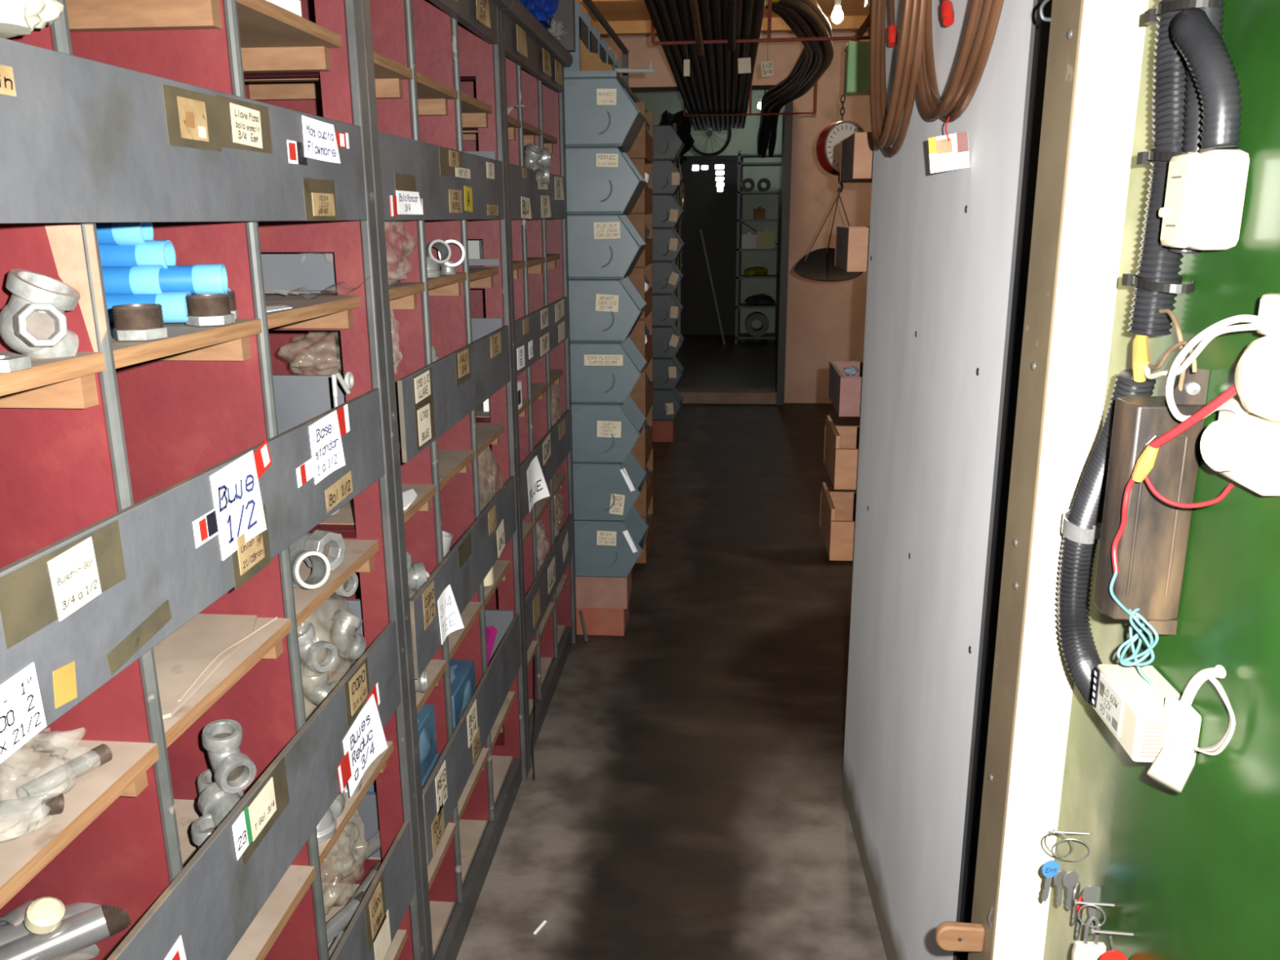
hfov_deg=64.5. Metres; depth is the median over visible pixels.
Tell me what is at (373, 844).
pipe nipple
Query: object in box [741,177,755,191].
roll
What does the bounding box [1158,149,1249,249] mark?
junction box
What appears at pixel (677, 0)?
pipe
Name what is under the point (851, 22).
trim
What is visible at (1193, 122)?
conduit
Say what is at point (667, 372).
bin
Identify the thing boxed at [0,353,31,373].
nut
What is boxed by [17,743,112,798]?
pipe nipple
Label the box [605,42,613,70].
box
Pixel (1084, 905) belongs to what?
ring
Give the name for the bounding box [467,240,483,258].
box
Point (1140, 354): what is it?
tape splice
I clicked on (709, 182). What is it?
door
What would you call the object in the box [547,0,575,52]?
upper cabinet
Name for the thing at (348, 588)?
pipe elbow
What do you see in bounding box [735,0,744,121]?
pipe
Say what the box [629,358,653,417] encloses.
wooden crate
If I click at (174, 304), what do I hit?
pipe
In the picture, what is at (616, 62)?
box
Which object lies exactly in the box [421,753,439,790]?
carton
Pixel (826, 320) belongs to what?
wall pier
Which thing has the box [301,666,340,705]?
pipe elbow
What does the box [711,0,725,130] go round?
pipe
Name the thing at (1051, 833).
ring
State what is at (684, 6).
pipe
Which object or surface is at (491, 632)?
scrap
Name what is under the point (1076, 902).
nail
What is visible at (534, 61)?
shelving unit
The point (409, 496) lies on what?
paper scrap
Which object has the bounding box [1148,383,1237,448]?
wire
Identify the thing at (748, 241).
box
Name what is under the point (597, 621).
brick
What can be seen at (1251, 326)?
wire
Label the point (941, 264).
wall
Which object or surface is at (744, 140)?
wall
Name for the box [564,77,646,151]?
bin
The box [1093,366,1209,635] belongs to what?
metal box
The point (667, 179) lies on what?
bin
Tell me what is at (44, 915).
cap
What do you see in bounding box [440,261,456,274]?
coupling
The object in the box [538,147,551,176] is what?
pipe elbow
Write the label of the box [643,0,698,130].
pipe
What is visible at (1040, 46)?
trim
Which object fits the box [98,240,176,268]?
pipe
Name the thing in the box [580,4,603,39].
wall
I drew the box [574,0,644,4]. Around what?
trim
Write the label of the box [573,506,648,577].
bin
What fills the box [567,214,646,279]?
bin
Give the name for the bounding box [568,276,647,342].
bin
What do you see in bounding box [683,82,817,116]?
hanger
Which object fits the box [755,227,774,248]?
box
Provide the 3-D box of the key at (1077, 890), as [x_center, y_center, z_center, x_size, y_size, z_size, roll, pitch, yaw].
[0.454,0.443,1.058,0.002,0.052,0.021,11,19,36]
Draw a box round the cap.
[24,896,65,933]
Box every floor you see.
[433,403,887,959]
[675,334,776,388]
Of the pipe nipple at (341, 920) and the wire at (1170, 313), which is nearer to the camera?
the wire at (1170, 313)
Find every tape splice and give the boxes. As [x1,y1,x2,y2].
[1131,444,1159,482]
[1132,333,1150,382]
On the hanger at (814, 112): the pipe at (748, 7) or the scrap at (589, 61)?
the pipe at (748, 7)
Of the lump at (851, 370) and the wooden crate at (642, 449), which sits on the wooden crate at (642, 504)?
the wooden crate at (642, 449)
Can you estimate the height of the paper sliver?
0.003 m
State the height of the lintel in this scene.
0.390 m
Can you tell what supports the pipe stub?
on the shelving unit at (427, 188)
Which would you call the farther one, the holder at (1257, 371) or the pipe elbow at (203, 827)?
the pipe elbow at (203, 827)
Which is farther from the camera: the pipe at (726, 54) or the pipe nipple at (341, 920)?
the pipe at (726, 54)
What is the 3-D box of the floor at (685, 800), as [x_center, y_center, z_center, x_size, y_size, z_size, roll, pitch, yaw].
[-0.006,0.612,3.631,5.800,0.100,9.900,1,15,5]
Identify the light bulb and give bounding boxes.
[831,0,843,23]
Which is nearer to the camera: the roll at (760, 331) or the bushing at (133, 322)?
the bushing at (133, 322)
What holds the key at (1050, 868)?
hanging from the ring at (1065, 839)
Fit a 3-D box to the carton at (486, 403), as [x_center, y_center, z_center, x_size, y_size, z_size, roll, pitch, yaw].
[-0.355,-0.217,2.629,0.087,0.069,0.080,1,15,5]
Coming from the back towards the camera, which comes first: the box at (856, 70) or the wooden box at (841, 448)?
the box at (856, 70)
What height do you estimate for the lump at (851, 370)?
0.079 m
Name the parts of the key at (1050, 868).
blade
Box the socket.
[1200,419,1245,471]
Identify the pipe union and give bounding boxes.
[288,529,346,571]
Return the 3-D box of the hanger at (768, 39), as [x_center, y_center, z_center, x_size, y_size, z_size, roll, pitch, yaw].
[0.524,-2.184,4.324,0.959,0.598,0.022,1,15,5]
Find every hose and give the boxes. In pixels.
[756,6,815,155]
[760,0,824,158]
[760,47,805,142]
[768,0,832,149]
[768,0,833,157]
[778,0,821,83]
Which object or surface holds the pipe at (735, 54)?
on the hanger at (768, 39)
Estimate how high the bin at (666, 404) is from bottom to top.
0.206 m
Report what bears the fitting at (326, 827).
on the shelving unit at (148, 487)
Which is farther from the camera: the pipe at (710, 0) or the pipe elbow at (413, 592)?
the pipe at (710, 0)
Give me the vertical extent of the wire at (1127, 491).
0.089 m
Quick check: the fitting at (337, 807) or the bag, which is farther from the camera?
the fitting at (337, 807)
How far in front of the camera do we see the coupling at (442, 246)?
1.93 m
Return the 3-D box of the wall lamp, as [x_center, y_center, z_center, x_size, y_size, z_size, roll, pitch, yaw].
[1.293,-4.060,10.447,0.162,0.475,0.100,1,15,5]
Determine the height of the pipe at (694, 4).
0.078 m
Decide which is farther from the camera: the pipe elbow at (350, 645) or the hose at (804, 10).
the hose at (804, 10)
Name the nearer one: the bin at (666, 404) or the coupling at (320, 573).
the coupling at (320, 573)
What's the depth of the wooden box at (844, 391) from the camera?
2.52 m
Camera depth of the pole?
10.93 m
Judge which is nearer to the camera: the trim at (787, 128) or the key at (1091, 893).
the key at (1091, 893)
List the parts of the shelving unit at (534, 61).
panel, post, cornice, panel, post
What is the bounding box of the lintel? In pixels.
[603,30,870,92]
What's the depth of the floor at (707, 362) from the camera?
9.86 m
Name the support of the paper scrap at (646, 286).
in the wooden crate at (638, 276)
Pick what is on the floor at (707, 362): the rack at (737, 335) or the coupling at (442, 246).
the rack at (737, 335)
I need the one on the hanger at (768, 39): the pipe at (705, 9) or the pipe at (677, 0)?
the pipe at (705, 9)
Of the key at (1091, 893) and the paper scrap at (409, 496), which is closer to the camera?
the key at (1091, 893)
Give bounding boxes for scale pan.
[794,187,862,281]
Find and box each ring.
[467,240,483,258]
[1044,831,1073,856]
[1055,838,1089,861]
[1077,904,1106,928]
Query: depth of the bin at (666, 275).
6.51 m
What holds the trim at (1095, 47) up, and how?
attached to the wall at (941, 264)
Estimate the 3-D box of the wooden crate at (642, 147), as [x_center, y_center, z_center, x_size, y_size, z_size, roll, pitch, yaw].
[-0.171,-1.401,4.118,0.421,0.204,0.414,1,15,5]
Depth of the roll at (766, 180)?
10.91 m
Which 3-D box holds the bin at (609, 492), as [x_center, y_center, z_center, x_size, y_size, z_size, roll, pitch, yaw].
[-0.201,0.009,3.643,0.433,0.206,0.279,1,15,5]
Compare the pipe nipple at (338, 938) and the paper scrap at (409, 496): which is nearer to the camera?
the pipe nipple at (338, 938)
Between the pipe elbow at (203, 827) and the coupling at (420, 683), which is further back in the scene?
the coupling at (420, 683)
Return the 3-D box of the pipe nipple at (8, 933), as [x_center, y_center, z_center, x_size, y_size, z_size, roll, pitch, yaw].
[-0.596,0.450,1.013,0.165,0.049,0.036,-7,16,-24]
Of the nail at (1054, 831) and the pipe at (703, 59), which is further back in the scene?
the pipe at (703, 59)
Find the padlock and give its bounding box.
[1071,915,1106,959]
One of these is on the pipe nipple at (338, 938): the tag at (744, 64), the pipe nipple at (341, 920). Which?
the pipe nipple at (341, 920)
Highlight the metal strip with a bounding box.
[578,610,588,641]
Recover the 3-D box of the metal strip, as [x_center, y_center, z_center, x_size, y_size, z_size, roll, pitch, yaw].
[-0.200,0.517,3.595,0.012,0.101,0.062,-7,16,-25]
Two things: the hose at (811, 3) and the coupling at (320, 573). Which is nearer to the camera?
the coupling at (320, 573)
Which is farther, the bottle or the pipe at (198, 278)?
the bottle
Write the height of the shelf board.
0.009 m
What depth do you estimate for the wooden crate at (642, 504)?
4.33 m
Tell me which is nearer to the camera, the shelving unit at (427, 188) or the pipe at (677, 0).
the shelving unit at (427, 188)
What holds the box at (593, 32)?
on the rack at (624, 81)
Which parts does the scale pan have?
cord, dish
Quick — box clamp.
[1061,509,1102,544]
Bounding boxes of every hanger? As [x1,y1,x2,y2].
[650,0,871,44]
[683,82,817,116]
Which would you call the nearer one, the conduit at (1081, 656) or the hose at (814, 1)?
the conduit at (1081, 656)
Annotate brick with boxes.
[575,569,631,608]
[576,601,629,635]
[652,417,674,442]
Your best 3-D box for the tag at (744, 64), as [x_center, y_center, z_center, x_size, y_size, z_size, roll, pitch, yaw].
[0.455,-1.834,4.408,0.058,0.127,0.009,1,15,5]
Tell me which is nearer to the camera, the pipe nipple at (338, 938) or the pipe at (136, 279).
the pipe at (136, 279)
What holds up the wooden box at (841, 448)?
on the trim
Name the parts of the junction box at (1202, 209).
knob, lid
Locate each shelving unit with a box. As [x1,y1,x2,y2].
[0,0,426,959]
[244,0,528,959]
[460,0,577,771]
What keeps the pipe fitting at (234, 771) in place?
on the pipe tee
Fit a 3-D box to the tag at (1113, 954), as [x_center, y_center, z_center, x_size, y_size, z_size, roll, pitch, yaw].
[0.446,0.447,0.954,0.026,0.042,0.003,1,15,5]
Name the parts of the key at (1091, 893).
blade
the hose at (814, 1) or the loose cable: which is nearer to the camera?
the loose cable
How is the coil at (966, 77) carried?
hanging from the wall at (941, 264)
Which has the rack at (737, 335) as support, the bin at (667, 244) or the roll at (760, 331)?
the roll at (760, 331)
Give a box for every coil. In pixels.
[869,0,927,156]
[915,0,1004,121]
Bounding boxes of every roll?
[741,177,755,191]
[745,311,768,337]
[756,177,770,191]
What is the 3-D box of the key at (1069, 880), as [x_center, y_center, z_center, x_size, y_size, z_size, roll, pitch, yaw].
[0.450,0.431,1.064,0.019,0.047,0.002,-4,15,-15]
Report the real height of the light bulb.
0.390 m
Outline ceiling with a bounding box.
[582,0,870,21]
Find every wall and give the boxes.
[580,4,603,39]
[633,89,782,333]
[842,0,1279,959]
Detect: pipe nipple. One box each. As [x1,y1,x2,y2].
[0,792,64,822]
[0,900,34,928]
[0,902,99,946]
[0,904,130,959]
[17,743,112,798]
[59,944,99,959]
[325,891,365,943]
[328,926,347,959]
[337,831,381,875]
[345,862,382,905]
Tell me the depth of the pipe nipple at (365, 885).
1.65 m
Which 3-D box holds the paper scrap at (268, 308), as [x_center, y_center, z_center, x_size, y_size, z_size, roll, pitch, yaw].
[-0.466,-0.214,1.266,0.053,0.001,0.090,1,15,5]
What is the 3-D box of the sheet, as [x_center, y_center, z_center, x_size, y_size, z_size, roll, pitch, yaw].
[-0.279,-1.284,2.735,0.121,0.128,0.250,1,15,5]
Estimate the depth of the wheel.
11.62 m
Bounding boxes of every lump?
[742,266,768,275]
[744,293,775,305]
[843,365,858,376]
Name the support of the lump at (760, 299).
on the rack at (737, 335)
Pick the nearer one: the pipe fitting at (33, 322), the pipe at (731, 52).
the pipe fitting at (33, 322)
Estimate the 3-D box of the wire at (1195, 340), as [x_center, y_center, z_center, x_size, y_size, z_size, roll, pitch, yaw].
[0.421,-0.080,0.744,0.016,0.086,0.097,-4,15,-15]
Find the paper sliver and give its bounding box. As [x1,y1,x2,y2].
[533,920,546,934]
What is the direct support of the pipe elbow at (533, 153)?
on the shelving unit at (534, 61)
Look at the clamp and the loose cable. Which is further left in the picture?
the loose cable
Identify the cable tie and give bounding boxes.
[1121,273,1195,293]
[1136,150,1194,164]
[1143,0,1220,24]
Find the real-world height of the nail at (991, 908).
0.034 m
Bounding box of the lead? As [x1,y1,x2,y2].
[1146,665,1235,792]
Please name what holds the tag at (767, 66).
hanging from the hanger at (768, 39)
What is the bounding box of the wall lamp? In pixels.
[757,89,765,109]
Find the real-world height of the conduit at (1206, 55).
0.110 m
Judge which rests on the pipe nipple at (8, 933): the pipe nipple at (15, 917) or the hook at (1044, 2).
the pipe nipple at (15, 917)
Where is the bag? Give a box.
[0,0,63,39]
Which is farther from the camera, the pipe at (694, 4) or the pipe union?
the pipe at (694, 4)
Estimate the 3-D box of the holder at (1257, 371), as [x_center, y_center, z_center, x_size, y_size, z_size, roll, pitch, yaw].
[0.429,-0.082,0.689,0.033,0.086,0.062,1,15,5]
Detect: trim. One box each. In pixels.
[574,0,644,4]
[594,15,868,35]
[675,387,776,404]
[775,100,793,404]
[955,0,1052,959]
[968,0,1148,959]
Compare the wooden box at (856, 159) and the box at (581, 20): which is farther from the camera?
the box at (581, 20)
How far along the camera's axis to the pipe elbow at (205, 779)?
1.27 m
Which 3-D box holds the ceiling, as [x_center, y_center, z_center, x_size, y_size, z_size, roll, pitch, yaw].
[0.132,-2.622,4.675,5.800,0.080,5.950,1,15,5]
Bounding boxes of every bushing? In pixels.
[111,303,168,341]
[185,293,235,326]
[194,290,239,319]
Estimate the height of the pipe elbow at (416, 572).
0.080 m
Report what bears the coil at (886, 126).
hanging from the wall at (941, 264)
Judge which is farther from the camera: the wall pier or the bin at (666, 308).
the wall pier
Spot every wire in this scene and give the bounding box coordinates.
[1109,572,1159,684]
[1111,475,1134,572]
[1143,323,1256,379]
[1144,475,1234,508]
[1147,341,1197,372]
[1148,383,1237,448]
[1158,308,1186,391]
[1165,314,1257,422]
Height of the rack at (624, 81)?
0.283 m
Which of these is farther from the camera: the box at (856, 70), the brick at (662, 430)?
the brick at (662, 430)
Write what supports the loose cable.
hanging from the shelving unit at (534, 61)
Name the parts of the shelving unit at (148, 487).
panel, post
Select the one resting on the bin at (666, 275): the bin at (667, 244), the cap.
the bin at (667, 244)
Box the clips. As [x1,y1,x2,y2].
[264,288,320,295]
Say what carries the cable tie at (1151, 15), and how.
attached to the conduit at (1157, 264)
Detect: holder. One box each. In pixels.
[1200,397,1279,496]
[1234,293,1279,422]
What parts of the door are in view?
pane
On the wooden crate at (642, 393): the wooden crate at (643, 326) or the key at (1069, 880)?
the wooden crate at (643, 326)
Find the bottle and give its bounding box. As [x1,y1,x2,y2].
[484,566,493,586]
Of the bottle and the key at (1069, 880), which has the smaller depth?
the key at (1069, 880)
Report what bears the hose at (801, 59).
hanging from the hanger at (814, 112)
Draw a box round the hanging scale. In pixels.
[816,94,865,192]
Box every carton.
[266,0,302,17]
[367,704,437,792]
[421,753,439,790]
[449,659,475,729]
[483,380,522,411]
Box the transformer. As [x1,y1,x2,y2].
[1091,663,1201,762]
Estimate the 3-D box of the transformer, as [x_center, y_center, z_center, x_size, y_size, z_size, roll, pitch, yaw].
[0.430,0.192,0.865,0.052,0.057,0.101,1,15,5]
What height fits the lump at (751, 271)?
0.099 m
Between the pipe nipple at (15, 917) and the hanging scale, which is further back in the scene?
the hanging scale
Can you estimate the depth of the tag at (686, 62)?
4.43 m
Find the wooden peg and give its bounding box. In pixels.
[934,921,985,952]
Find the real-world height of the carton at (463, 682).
0.166 m
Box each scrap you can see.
[266,305,292,311]
[402,488,417,510]
[485,625,497,666]
[506,104,525,114]
[580,40,613,71]
[644,172,648,182]
[644,281,648,292]
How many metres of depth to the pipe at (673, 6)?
4.64 m
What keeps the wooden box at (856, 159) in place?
on the trim
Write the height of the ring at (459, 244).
0.056 m
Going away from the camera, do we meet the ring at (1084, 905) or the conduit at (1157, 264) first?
the conduit at (1157, 264)
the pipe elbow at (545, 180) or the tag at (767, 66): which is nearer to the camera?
the pipe elbow at (545, 180)
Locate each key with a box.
[1041,860,1059,902]
[1053,869,1066,906]
[1062,871,1079,910]
[1071,881,1080,925]
[1075,893,1084,939]
[1081,884,1100,930]
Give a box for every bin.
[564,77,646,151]
[565,146,647,214]
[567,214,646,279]
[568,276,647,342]
[569,336,648,404]
[571,395,647,463]
[573,451,647,521]
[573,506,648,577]
[644,160,684,195]
[644,194,684,228]
[651,261,683,294]
[652,228,684,262]
[652,293,683,326]
[652,324,684,358]
[652,355,684,390]
[652,387,683,420]
[653,124,684,162]
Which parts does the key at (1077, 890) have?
blade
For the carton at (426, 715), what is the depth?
1.92 m
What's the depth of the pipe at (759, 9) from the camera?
4.70 m
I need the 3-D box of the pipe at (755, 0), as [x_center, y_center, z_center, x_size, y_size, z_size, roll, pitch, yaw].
[0.612,-2.378,5.981,0.038,0.038,5.858,1,15,5]
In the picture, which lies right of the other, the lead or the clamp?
the lead
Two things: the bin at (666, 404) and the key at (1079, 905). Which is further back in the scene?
the bin at (666, 404)
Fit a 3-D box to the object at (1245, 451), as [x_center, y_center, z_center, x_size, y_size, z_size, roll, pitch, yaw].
[0.430,-0.025,0.728,0.036,0.056,0.079,1,15,5]
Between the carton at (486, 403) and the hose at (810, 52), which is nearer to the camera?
the carton at (486, 403)
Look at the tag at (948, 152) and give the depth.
1.48 m
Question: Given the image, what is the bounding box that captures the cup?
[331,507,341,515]
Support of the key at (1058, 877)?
hanging from the ring at (1065, 839)
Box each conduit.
[1056,368,1156,706]
[1127,0,1187,335]
[1167,0,1225,253]
[1169,7,1242,151]
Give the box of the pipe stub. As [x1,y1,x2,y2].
[442,530,453,557]
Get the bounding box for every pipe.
[95,222,153,245]
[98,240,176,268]
[101,263,227,294]
[102,264,164,293]
[105,291,191,323]
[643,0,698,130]
[654,0,697,125]
[654,0,702,130]
[666,0,707,130]
[676,0,706,124]
[678,0,711,128]
[688,0,704,56]
[688,0,716,132]
[698,0,716,125]
[699,0,721,132]
[710,0,721,127]
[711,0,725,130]
[721,0,731,130]
[727,0,737,52]
[730,0,743,128]
[730,52,732,113]
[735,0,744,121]
[735,0,755,128]
[740,0,755,122]
[740,0,765,128]
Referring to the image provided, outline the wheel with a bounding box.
[689,120,731,155]
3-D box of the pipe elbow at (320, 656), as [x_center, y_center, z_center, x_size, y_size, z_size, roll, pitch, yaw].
[-0.467,0.236,1.431,0.070,0.066,0.045,4,15,16]
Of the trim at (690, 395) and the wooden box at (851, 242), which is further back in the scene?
the trim at (690, 395)
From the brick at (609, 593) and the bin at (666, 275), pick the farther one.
the bin at (666, 275)
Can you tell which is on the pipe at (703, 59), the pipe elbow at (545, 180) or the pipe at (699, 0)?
the pipe at (699, 0)
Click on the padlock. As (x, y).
(1085, 949)
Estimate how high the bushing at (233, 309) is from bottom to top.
0.031 m
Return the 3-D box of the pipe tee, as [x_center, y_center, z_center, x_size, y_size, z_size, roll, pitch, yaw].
[-0.472,0.398,1.197,0.101,0.076,0.067,13,20,42]
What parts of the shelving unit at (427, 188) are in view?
panel, post, panel, cornice, post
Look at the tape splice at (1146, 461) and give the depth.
0.79 m
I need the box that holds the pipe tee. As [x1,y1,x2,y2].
[197,782,248,828]
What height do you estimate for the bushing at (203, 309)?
0.031 m
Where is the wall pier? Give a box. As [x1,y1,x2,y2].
[784,84,871,403]
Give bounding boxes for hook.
[331,371,353,407]
[1039,0,1051,22]
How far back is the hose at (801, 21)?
5.41 m
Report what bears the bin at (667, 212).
on the bin at (667, 244)
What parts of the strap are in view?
rail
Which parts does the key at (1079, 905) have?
blade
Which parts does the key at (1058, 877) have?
blade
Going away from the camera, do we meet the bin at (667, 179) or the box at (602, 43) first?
the box at (602, 43)
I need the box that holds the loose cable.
[531,654,536,781]
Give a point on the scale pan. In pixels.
(818, 264)
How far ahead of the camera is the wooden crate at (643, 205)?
3.98 m
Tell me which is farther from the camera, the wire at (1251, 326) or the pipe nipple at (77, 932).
the pipe nipple at (77, 932)
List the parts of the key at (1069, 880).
blade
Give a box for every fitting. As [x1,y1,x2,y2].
[0,269,80,358]
[201,719,256,793]
[316,808,337,843]
[329,789,346,818]
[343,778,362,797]
[426,254,440,277]
[431,345,439,362]
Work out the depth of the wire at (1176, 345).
0.81 m
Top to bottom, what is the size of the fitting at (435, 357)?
0.037 m
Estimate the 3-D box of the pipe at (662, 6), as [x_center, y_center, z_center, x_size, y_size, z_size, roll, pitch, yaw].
[0.279,-2.349,6.023,0.038,0.038,6.169,1,15,5]
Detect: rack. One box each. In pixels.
[564,0,653,112]
[734,151,782,343]
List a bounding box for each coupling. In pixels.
[289,549,330,589]
[414,668,426,693]
[426,239,451,266]
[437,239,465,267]
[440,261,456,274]
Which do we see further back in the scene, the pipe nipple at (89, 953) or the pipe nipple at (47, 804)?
the pipe nipple at (89, 953)
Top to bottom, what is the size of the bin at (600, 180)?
0.206 m
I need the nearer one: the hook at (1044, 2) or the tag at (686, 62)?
the hook at (1044, 2)
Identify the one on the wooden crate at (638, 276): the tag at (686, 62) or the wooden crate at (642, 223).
the wooden crate at (642, 223)
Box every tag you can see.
[684,43,689,75]
[737,42,751,73]
[760,41,773,76]
[928,116,969,173]
[1099,935,1127,959]
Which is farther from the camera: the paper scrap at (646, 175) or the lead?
the paper scrap at (646, 175)
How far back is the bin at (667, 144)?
6.31 m
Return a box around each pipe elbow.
[190,813,216,848]
[196,768,215,795]
[297,620,337,672]
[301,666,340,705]
[331,609,366,660]
[334,573,358,597]
[406,551,426,591]
[408,589,416,598]
[524,143,545,181]
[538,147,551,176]
[541,165,549,184]
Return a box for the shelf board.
[153,613,277,719]
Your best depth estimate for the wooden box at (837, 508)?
2.67 m
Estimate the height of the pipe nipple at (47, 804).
0.017 m
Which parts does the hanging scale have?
casing, chain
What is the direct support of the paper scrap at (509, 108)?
on the shelving unit at (534, 61)
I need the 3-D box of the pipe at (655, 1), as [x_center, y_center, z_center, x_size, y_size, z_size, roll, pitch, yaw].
[0.245,-2.366,5.944,0.038,0.038,6.267,1,15,5]
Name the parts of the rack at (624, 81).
frame, bracket arm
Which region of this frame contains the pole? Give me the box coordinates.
[699,229,725,344]
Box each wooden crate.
[595,213,652,266]
[626,102,653,163]
[627,263,652,319]
[629,311,652,370]
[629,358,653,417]
[630,158,652,213]
[631,404,652,469]
[633,448,653,516]
[635,493,653,563]
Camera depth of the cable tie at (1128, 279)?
0.84 m
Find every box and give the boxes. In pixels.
[564,1,588,71]
[588,17,598,53]
[597,31,606,63]
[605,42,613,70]
[613,53,620,75]
[741,231,756,248]
[753,206,765,219]
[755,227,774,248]
[819,482,857,560]
[823,415,860,489]
[827,360,862,417]
[834,226,870,271]
[839,132,874,182]
[843,0,870,95]
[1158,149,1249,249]
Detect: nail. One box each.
[987,906,993,929]
[1052,828,1088,835]
[1074,898,1114,906]
[1091,927,1133,936]
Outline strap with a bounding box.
[672,123,684,357]
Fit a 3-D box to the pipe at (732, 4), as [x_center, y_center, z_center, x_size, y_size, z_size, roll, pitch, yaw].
[0.345,-1.756,3.792,0.035,0.078,1.451,1,15,5]
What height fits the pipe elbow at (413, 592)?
0.074 m
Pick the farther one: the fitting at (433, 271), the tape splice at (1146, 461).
the fitting at (433, 271)
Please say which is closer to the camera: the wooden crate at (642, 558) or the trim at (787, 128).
the wooden crate at (642, 558)
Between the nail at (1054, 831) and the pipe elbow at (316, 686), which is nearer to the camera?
the nail at (1054, 831)
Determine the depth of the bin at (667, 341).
6.62 m
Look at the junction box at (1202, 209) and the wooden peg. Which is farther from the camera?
the wooden peg
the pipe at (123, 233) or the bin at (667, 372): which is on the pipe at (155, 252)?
the pipe at (123, 233)
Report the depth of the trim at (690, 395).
8.16 m
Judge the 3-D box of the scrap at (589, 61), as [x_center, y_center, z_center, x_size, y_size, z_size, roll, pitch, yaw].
[-0.135,-1.336,3.194,0.105,0.100,0.006,1,15,5]
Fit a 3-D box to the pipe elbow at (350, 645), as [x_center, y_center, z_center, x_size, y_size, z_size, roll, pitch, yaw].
[-0.449,0.238,1.560,0.043,0.085,0.052,10,17,34]
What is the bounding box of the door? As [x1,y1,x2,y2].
[680,155,742,334]
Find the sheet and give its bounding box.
[519,0,559,29]
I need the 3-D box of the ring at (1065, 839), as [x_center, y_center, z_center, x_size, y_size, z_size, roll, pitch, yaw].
[0.452,0.387,1.061,0.034,0.032,0.011,4,15,17]
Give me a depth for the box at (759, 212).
11.01 m
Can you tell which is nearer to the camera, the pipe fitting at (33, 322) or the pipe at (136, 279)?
the pipe fitting at (33, 322)
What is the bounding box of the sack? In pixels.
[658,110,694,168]
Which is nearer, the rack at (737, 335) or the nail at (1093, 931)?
the nail at (1093, 931)
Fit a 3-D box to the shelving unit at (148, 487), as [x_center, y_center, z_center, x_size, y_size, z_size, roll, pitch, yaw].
[-0.629,0.201,1.143,0.464,1.946,0.998,1,15,5]
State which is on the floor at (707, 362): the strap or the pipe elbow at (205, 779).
the strap
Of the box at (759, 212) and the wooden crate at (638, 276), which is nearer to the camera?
the wooden crate at (638, 276)
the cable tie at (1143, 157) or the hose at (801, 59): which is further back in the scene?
the hose at (801, 59)

